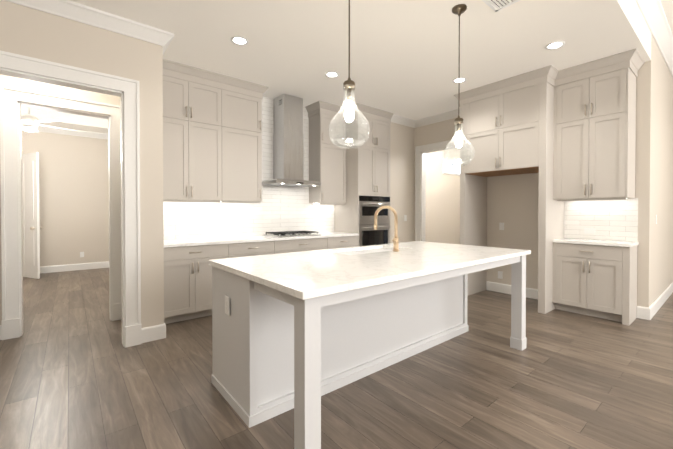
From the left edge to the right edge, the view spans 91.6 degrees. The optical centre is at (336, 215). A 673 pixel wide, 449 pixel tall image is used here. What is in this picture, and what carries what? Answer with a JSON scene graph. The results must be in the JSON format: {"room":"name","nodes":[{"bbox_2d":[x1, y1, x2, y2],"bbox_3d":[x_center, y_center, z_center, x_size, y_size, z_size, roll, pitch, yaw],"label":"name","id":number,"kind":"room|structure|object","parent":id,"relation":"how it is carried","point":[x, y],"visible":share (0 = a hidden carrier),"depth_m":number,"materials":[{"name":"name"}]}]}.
{"room":"kitchen","nodes":[
{"label":"kitchen","id":0,"kind":"room"},
{"bbox_2d":[22,130,108,266],"bbox_3d":[-5.807,-0.473,6.932,5.240,3.300,0.120,0,1,-39],"label":"wall","id":1,"kind":"structure","parent":0,"point":[74,195],"depth_m":6.97,"materials":[{"name":"beige paint"}]},
{"bbox_2d":[22,152,41,278],"bbox_3d":[-5.911,0.004,6.263,0.448,2.360,0.732,0,1,-39],"label":"door leaf","id":2,"kind":"structure","parent":1,"relation":"in","point":[31,227],"depth_m":6.15,"materials":[{"name":"white wood"}]},
{"bbox_2d":[22,125,107,139],"bbox_3d":[-5.741,-1.765,6.838,5.000,0.115,0.088,0,1,-39],"label":"crown molding","id":3,"kind":"structure","parent":1,"relation":"attached to","point":[40,128],"depth_m":6.94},
{"bbox_2d":[40,261,108,273],"bbox_3d":[-5.764,1.107,6.895,5.000,0.140,0.016,0,1,-39],"label":"baseboard","id":4,"kind":"structure","parent":1,"relation":"attached to","point":[95,265],"depth_m":7.00,"materials":[{"name":"white wood"}]},
{"bbox_2d":[0,0,163,327],"bbox_3d":[-3.199,-0.273,2.104,3.735,3.000,0.120,0,1,-39],"label":"wall","id":5,"kind":"structure","parent":0,"point":[31,32],"depth_m":3.11,"materials":[{"name":"beige paint"}]},
{"bbox_2d":[0,50,141,347],"bbox_3d":[-2.341,-0.022,2.807,1.122,2.482,0.196,0,1,-39],"label":"door frame","id":6,"kind":"structure","parent":5,"relation":"attached to","point":[123,118],"depth_m":3.20,"materials":[{"name":"white wood"}]},
{"bbox_2d":[5,0,173,47],"bbox_3d":[-3.099,-1.715,2.037,3.823,0.115,0.088,0,1,-39],"label":"crown molding","id":7,"kind":"structure","parent":5,"relation":"attached to","point":[68,9],"depth_m":2.87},
{"bbox_2d":[156,323,165,338],"bbox_3d":[-1.807,1.144,3.380,0.016,0.140,0.346,0,1,-39],"label":"baseboard","id":8,"kind":"structure","parent":5,"relation":"attached to","point":[161,329],"depth_m":3.23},
{"bbox_2d":[0,74,459,324],"bbox_3d":[-1.003,-0.305,5.143,10.980,3.000,0.129,0,1,-39],"label":"wall","id":9,"kind":"structure","parent":0,"point":[280,208],"depth_m":5.04,"materials":[{"name":"beige paint"}]},
{"bbox_2d":[0,325,1,339],"bbox_3d":[-3.705,1.149,2.870,1.100,0.140,0.016,0,1,-39],"label":"baseboard","id":10,"kind":"structure","parent":9,"relation":"attached to","point":[0,325],"depth_m":3.21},
{"bbox_2d":[142,327,148,339],"bbox_3d":[-2.170,1.142,3.585,0.045,0.140,0.850,0,1,-39],"label":"baseboard","id":11,"kind":"structure","parent":9,"relation":"attached to","point":[145,331],"depth_m":3.14,"materials":[{"name":"white wood"}]},
{"bbox_2d":[165,230,174,235],"bbox_3d":[-2.114,0.221,4.152,0.115,0.070,0.007,0,1,-39],"label":"outlet","id":12,"kind":"object","parent":9,"relation":"attached to","point":[169,232],"visible":1,"depth_m":4.15,"materials":[{"name":"white plastic"}]},
{"bbox_2d":[163,59,226,202],"bbox_3d":[-1.878,-0.993,4.123,0.870,1.598,0.328,0,1,-39],"label":"upper cabinet","id":13,"kind":"object","parent":9,"relation":"attached to","point":[212,136],"depth_m":4.01,"materials":[{"name":"beige paint"}]},
{"bbox_2d":[227,79,262,202],"bbox_3d":[-1.392,-0.997,4.519,0.621,1.598,0.328,0,1,-39],"label":"upper cabinet","id":14,"kind":"object","parent":9,"relation":"attached to","point":[244,100],"depth_m":4.43,"materials":[{"name":"beige paint"}]},
{"bbox_2d":[262,94,320,186],"bbox_3d":[-0.689,-1.130,4.987,0.780,1.342,0.490,0,1,-39],"label":"range hood","id":15,"kind":"object","parent":9,"relation":"attached to","point":[288,152],"visible":0.96,"depth_m":4.93,"materials":[{"name":"silver metal"}]},
{"bbox_2d":[307,103,346,202],"bbox_3d":[-0.149,-1.008,5.534,0.548,1.598,0.328,0,1,-39],"label":"upper cabinet","id":16,"kind":"object","parent":9,"relation":"attached to","point":[327,161],"depth_m":5.38,"materials":[{"name":"beige paint"}]},
{"bbox_2d":[442,158,459,175],"bbox_3d":[2.940,-1.222,8.281,0.940,0.380,0.055,0,1,-39],"label":"window","id":17,"kind":"structure","parent":9,"relation":"in","point":[450,169],"depth_m":8.22,"materials":[{"name":"white glass"}]},
{"bbox_2d":[21,0,627,133],"bbox_3d":[-2.271,-1.998,4.496,8.460,0.400,8.340,0,1,-39],"label":"ceiling","id":18,"kind":"structure","parent":0,"point":[404,58],"depth_m":3.40,"materials":[{"name":"paint"}]},
{"bbox_2d":[21,107,81,132],"bbox_3d":[-4.674,-1.688,4.981,1.295,0.829,1.238,0,1,-39],"label":"ceiling fan","id":19,"kind":"object","parent":18,"relation":"hanging from","point":[29,123],"visible":0.5,"depth_m":4.89,"materials":[{"name":"white"}]},
{"bbox_2d":[21,106,107,119],"bbox_3d":[-5.330,-2.059,6.331,3.700,0.115,0.088,0,1,-39],"label":"crown molding","id":20,"kind":"structure","parent":18,"relation":"attached to","point":[21,106],"depth_m":6.37,"materials":[{"name":"white wood"}]},
{"bbox_2d":[231,36,247,45],"bbox_3d":[-0.988,-1.782,3.338,0.176,0.008,0.176,0,1,-39],"label":"recessed light","id":21,"kind":"object","parent":18,"relation":"in","point":[239,40],"visible":1,"depth_m":3.33,"materials":[{"name":"white plastic"}]},
{"bbox_2d":[325,72,338,77],"bbox_3d":[-0.059,-1.790,4.160,0.176,0.008,0.176,0,1,-39],"label":"recessed light","id":22,"kind":"object","parent":18,"relation":"in","point":[331,74],"visible":1,"depth_m":4.15,"materials":[{"name":"white plastic"}]},
{"bbox_2d":[329,0,369,148],"bbox_3d":[0.079,-1.097,2.021,0.256,1.349,0.256,0,1,-39],"label":"pendant light","id":23,"kind":"object","parent":18,"relation":"hanging from","point":[349,88],"visible":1,"depth_m":2.01,"materials":[{"name":"clear glass"}]},
{"bbox_2d":[443,4,474,165],"bbox_3d":[1.055,-1.105,2.818,0.256,1.349,0.256,0,1,-39],"label":"pendant light","id":24,"kind":"object","parent":18,"relation":"hanging from","point":[459,9],"visible":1,"depth_m":2.81,"materials":[{"name":"clear glass"}]},
{"bbox_2d":[452,77,466,82],"bbox_3d":[1.629,-1.792,4.338,0.176,0.008,0.176,0,1,-39],"label":"recessed light","id":25,"kind":"object","parent":18,"relation":"in","point":[462,79],"visible":0.85,"depth_m":4.34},
{"bbox_2d":[482,0,519,11],"bbox_3d":[1.339,-1.774,2.629,0.350,0.008,0.280,0,1,-39],"label":"ceiling vent","id":26,"kind":"object","parent":18,"relation":"in","point":[496,5],"visible":1,"depth_m":2.73,"materials":[{"name":"white metal"}]},
{"bbox_2d":[545,41,564,49],"bbox_3d":[2.291,-1.783,3.432,0.176,0.008,0.176,0,1,-39],"label":"recessed light","id":27,"kind":"object","parent":18,"relation":"in","point":[554,45],"visible":1,"depth_m":3.43,"materials":[{"name":"white plastic"}]},
{"bbox_2d":[0,268,672,448],"bbox_3d":[0.464,1.242,3.534,11.600,0.060,13.700,0,1,-39],"label":"floor","id":28,"kind":"structure","parent":0,"point":[75,373],"depth_m":2.32,"materials":[{"name":"brown wood"}]},
{"bbox_2d":[164,243,230,323],"bbox_3d":[-1.820,0.775,4.001,0.782,0.865,0.618,0,1,-39],"label":"base cabinet","id":29,"kind":"object","parent":28,"relation":"on","point":[187,270],"depth_m":3.73,"materials":[{"name":"beige paint"}]},
{"bbox_2d":[164,231,350,246],"bbox_3d":[-0.977,0.317,4.673,2.942,0.034,0.636,0,1,-39],"label":"countertop","id":30,"kind":"structure","parent":29,"relation":"on","point":[306,234],"depth_m":4.34,"materials":[{"name":"white stone"}]},
{"bbox_2d":[231,243,274,257],"bbox_3d":[-1.296,0.770,4.429,0.688,0.865,0.618,0,1,-39],"label":"drawer","id":31,"kind":"object","parent":28,"relation":"on","point":[237,249],"depth_m":4.19,"materials":[{"name":"beige paint"}]},
{"bbox_2d":[275,239,330,253],"bbox_3d":[-0.658,0.765,4.949,0.959,0.865,0.618,0,1,-39],"label":"drawer","id":32,"kind":"object","parent":28,"relation":"on","point":[281,245],"depth_m":4.66,"materials":[{"name":"beige paint"}]},
{"bbox_2d":[331,235,358,248],"bbox_3d":[-0.087,0.760,5.415,0.632,0.865,0.618,0,1,-39],"label":"base cabinet","id":33,"kind":"object","parent":28,"relation":"on","point":[344,241],"depth_m":5.20,"materials":[{"name":"beige paint"}]},
{"bbox_2d":[335,103,390,245],"bbox_3d":[0.468,-0.311,5.848,0.788,2.998,0.633,0,1,-39],"label":"tall cabinet","id":34,"kind":"object","parent":28,"relation":"on","point":[368,165],"depth_m":5.55,"materials":[{"name":"beige paint"}]},
{"bbox_2d":[211,257,526,448],"bbox_3d":[0.401,0.788,2.720,2.454,0.864,1.256,0,1,-39],"label":"kitchen island","id":35,"kind":"object","parent":28,"relation":"on","point":[301,333],"depth_m":2.20,"materials":[{"name":"wood"}]},
{"bbox_2d":[225,295,228,314],"bbox_3d":[-0.716,0.586,2.139,0.007,0.115,0.070,0,1,-39],"label":"outlet","id":36,"kind":"object","parent":35,"relation":"attached to","point":[226,305],"visible":0.93,"depth_m":2.13,"materials":[{"name":"white plastic"}]},
{"bbox_2d":[209,241,530,300],"bbox_3d":[0.423,0.338,2.698,2.490,0.035,1.250,0,1,-39],"label":"island countertop","id":37,"kind":"structure","parent":35,"relation":"on","point":[305,275],"depth_m":2.17,"materials":[{"name":"white stone"}]},
{"bbox_2d":[345,249,380,252],"bbox_3d":[0.303,0.469,3.060,0.824,0.259,0.404,0,1,-39],"label":"sink","id":38,"kind":"object","parent":37,"relation":"in","point":[346,250],"depth_m":3.21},
{"bbox_2d":[374,205,398,251],"bbox_3d":[0.462,0.112,2.947,0.130,0.409,0.241,0,1,-39],"label":"gooseneck faucet","id":39,"kind":"object","parent":37,"relation":"on","point":[395,240],"visible":1,"depth_m":2.91,"materials":[{"name":"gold metal"}]},
{"bbox_2d":[550,241,636,325],"bbox_3d":[3.153,0.775,4.020,0.426,0.865,0.740,0,1,-39],"label":"base cabinet","id":40,"kind":"object","parent":28,"relation":"on","point":[600,281],"depth_m":3.85,"materials":[{"name":"beige paint"}]},
{"bbox_2d":[554,237,637,248],"bbox_3d":[3.147,0.324,4.002,0.437,0.034,0.751,0,1,-39],"label":"countertop","id":41,"kind":"structure","parent":40,"relation":"on","point":[561,240],"depth_m":3.90,"materials":[{"name":"white stone"}]},
{"bbox_2d":[390,122,413,243],"bbox_3d":[1.050,-0.318,6.449,0.868,3.000,0.700,0,1,-39],"label":"wall","id":42,"kind":"structure","parent":0,"point":[402,170],"depth_m":6.14,"materials":[{"name":"beige paint"}]},
{"bbox_2d":[391,114,416,127],"bbox_3d":[1.217,-1.757,6.062,0.658,0.115,0.088,0,1,-39],"label":"crown molding","id":43,"kind":"structure","parent":42,"relation":"attached to","point":[401,120],"depth_m":6.09,"materials":[{"name":"beige wood"}]},
{"bbox_2d":[414,60,652,307],"bbox_3d":[2.613,-0.304,5.117,0.129,3.000,3.340,0,1,-39],"label":"wall","id":44,"kind":"structure","parent":0,"point":[512,202],"depth_m":4.31,"materials":[{"name":"beige paint"}]},
{"bbox_2d":[415,139,455,241],"bbox_3d":[1.938,-0.069,5.924,0.158,2.512,1.152,0,1,-39],"label":"door frame","id":45,"kind":"structure","parent":44,"relation":"attached to","point":[420,151],"depth_m":6.26,"materials":[{"name":"white wood"}]},
{"bbox_2d":[417,109,459,126],"bbox_3d":[1.910,-1.754,5.806,0.088,0.115,1.360,0,1,-39],"label":"crown molding","id":46,"kind":"structure","parent":44,"relation":"attached to","point":[452,114],"depth_m":5.89,"materials":[{"name":"beige wood"}]},
{"bbox_2d":[498,271,502,278],"bbox_3d":[2.554,0.926,5.107,0.007,0.115,0.070,0,1,-39],"label":"outlet","id":47,"kind":"object","parent":44,"relation":"attached to","point":[500,274],"visible":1,"depth_m":5.10,"materials":[{"name":"white plastic"}]},
{"bbox_2d":[499,223,503,229],"bbox_3d":[2.567,0.166,5.084,0.007,0.115,0.070,0,1,-39],"label":"outlet","id":48,"kind":"object","parent":44,"relation":"attached to","point":[501,226],"visible":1,"depth_m":5.08,"materials":[{"name":"white plastic"}]},
{"bbox_2d":[462,69,553,176],"bbox_3d":[2.462,-1.209,4.649,0.676,1.178,0.980,0,1,-39],"label":"upper cabinet","id":49,"kind":"object","parent":44,"relation":"attached to","point":[506,123],"depth_m":4.34,"materials":[{"name":"beige paint"}]},
{"bbox_2d":[486,281,537,298],"bbox_3d":[2.728,1.128,4.890,0.016,0.140,0.980,0,1,-39],"label":"baseboard","id":50,"kind":"structure","parent":44,"relation":"attached to","point":[492,286],"depth_m":5.04,"materials":[{"name":"white wood"}]},
{"bbox_2d":[584,228,594,233],"bbox_3d":[3.261,0.195,4.218,0.007,0.070,0.115,0,1,-39],"label":"outlet","id":51,"kind":"object","parent":44,"relation":"attached to","point":[590,230],"visible":1,"depth_m":4.21,"materials":[{"name":"white plastic"}]},
{"bbox_2d":[594,0,672,305],"bbox_3d":[1.325,-0.497,1.986,10.840,3.450,0.120,0,1,-39],"label":"wall","id":52,"kind":"structure","parent":0,"point":[662,200],"depth_m":4.15,"materials":[{"name":"beige paint"}]},
{"bbox_2d":[550,53,637,200],"bbox_3d":[3.145,-0.999,4.011,0.426,1.583,0.715,0,1,-39],"label":"upper cabinet","id":53,"kind":"object","parent":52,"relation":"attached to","point":[567,134],"depth_m":3.83,"materials":[{"name":"beige paint"}]},
{"bbox_2d":[635,0,672,77],"bbox_3d":[1.401,-2.146,1.877,10.600,0.150,0.118,0,1,-39],"label":"crown molding","id":54,"kind":"structure","parent":52,"relation":"attached to","point":[654,15],"depth_m":3.74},
{"bbox_2d":[643,282,672,319],"bbox_3d":[4.522,1.132,4.543,2.356,0.140,0.046,0,1,-39],"label":"baseboard","id":55,"kind":"structure","parent":52,"relation":"attached to","point":[648,313],"depth_m":4.12,"materials":[{"name":"white wood"}]},
{"bbox_2d":[660,0,672,33],"bbox_3d":[2.900,-2.252,0.039,10.840,0.100,5.100,0,1,-39],"label":"ceiling","id":56,"kind":"structure","parent":0,"point":[667,5],"depth_m":3.57,"materials":[{"name":"paint"}]}
]}

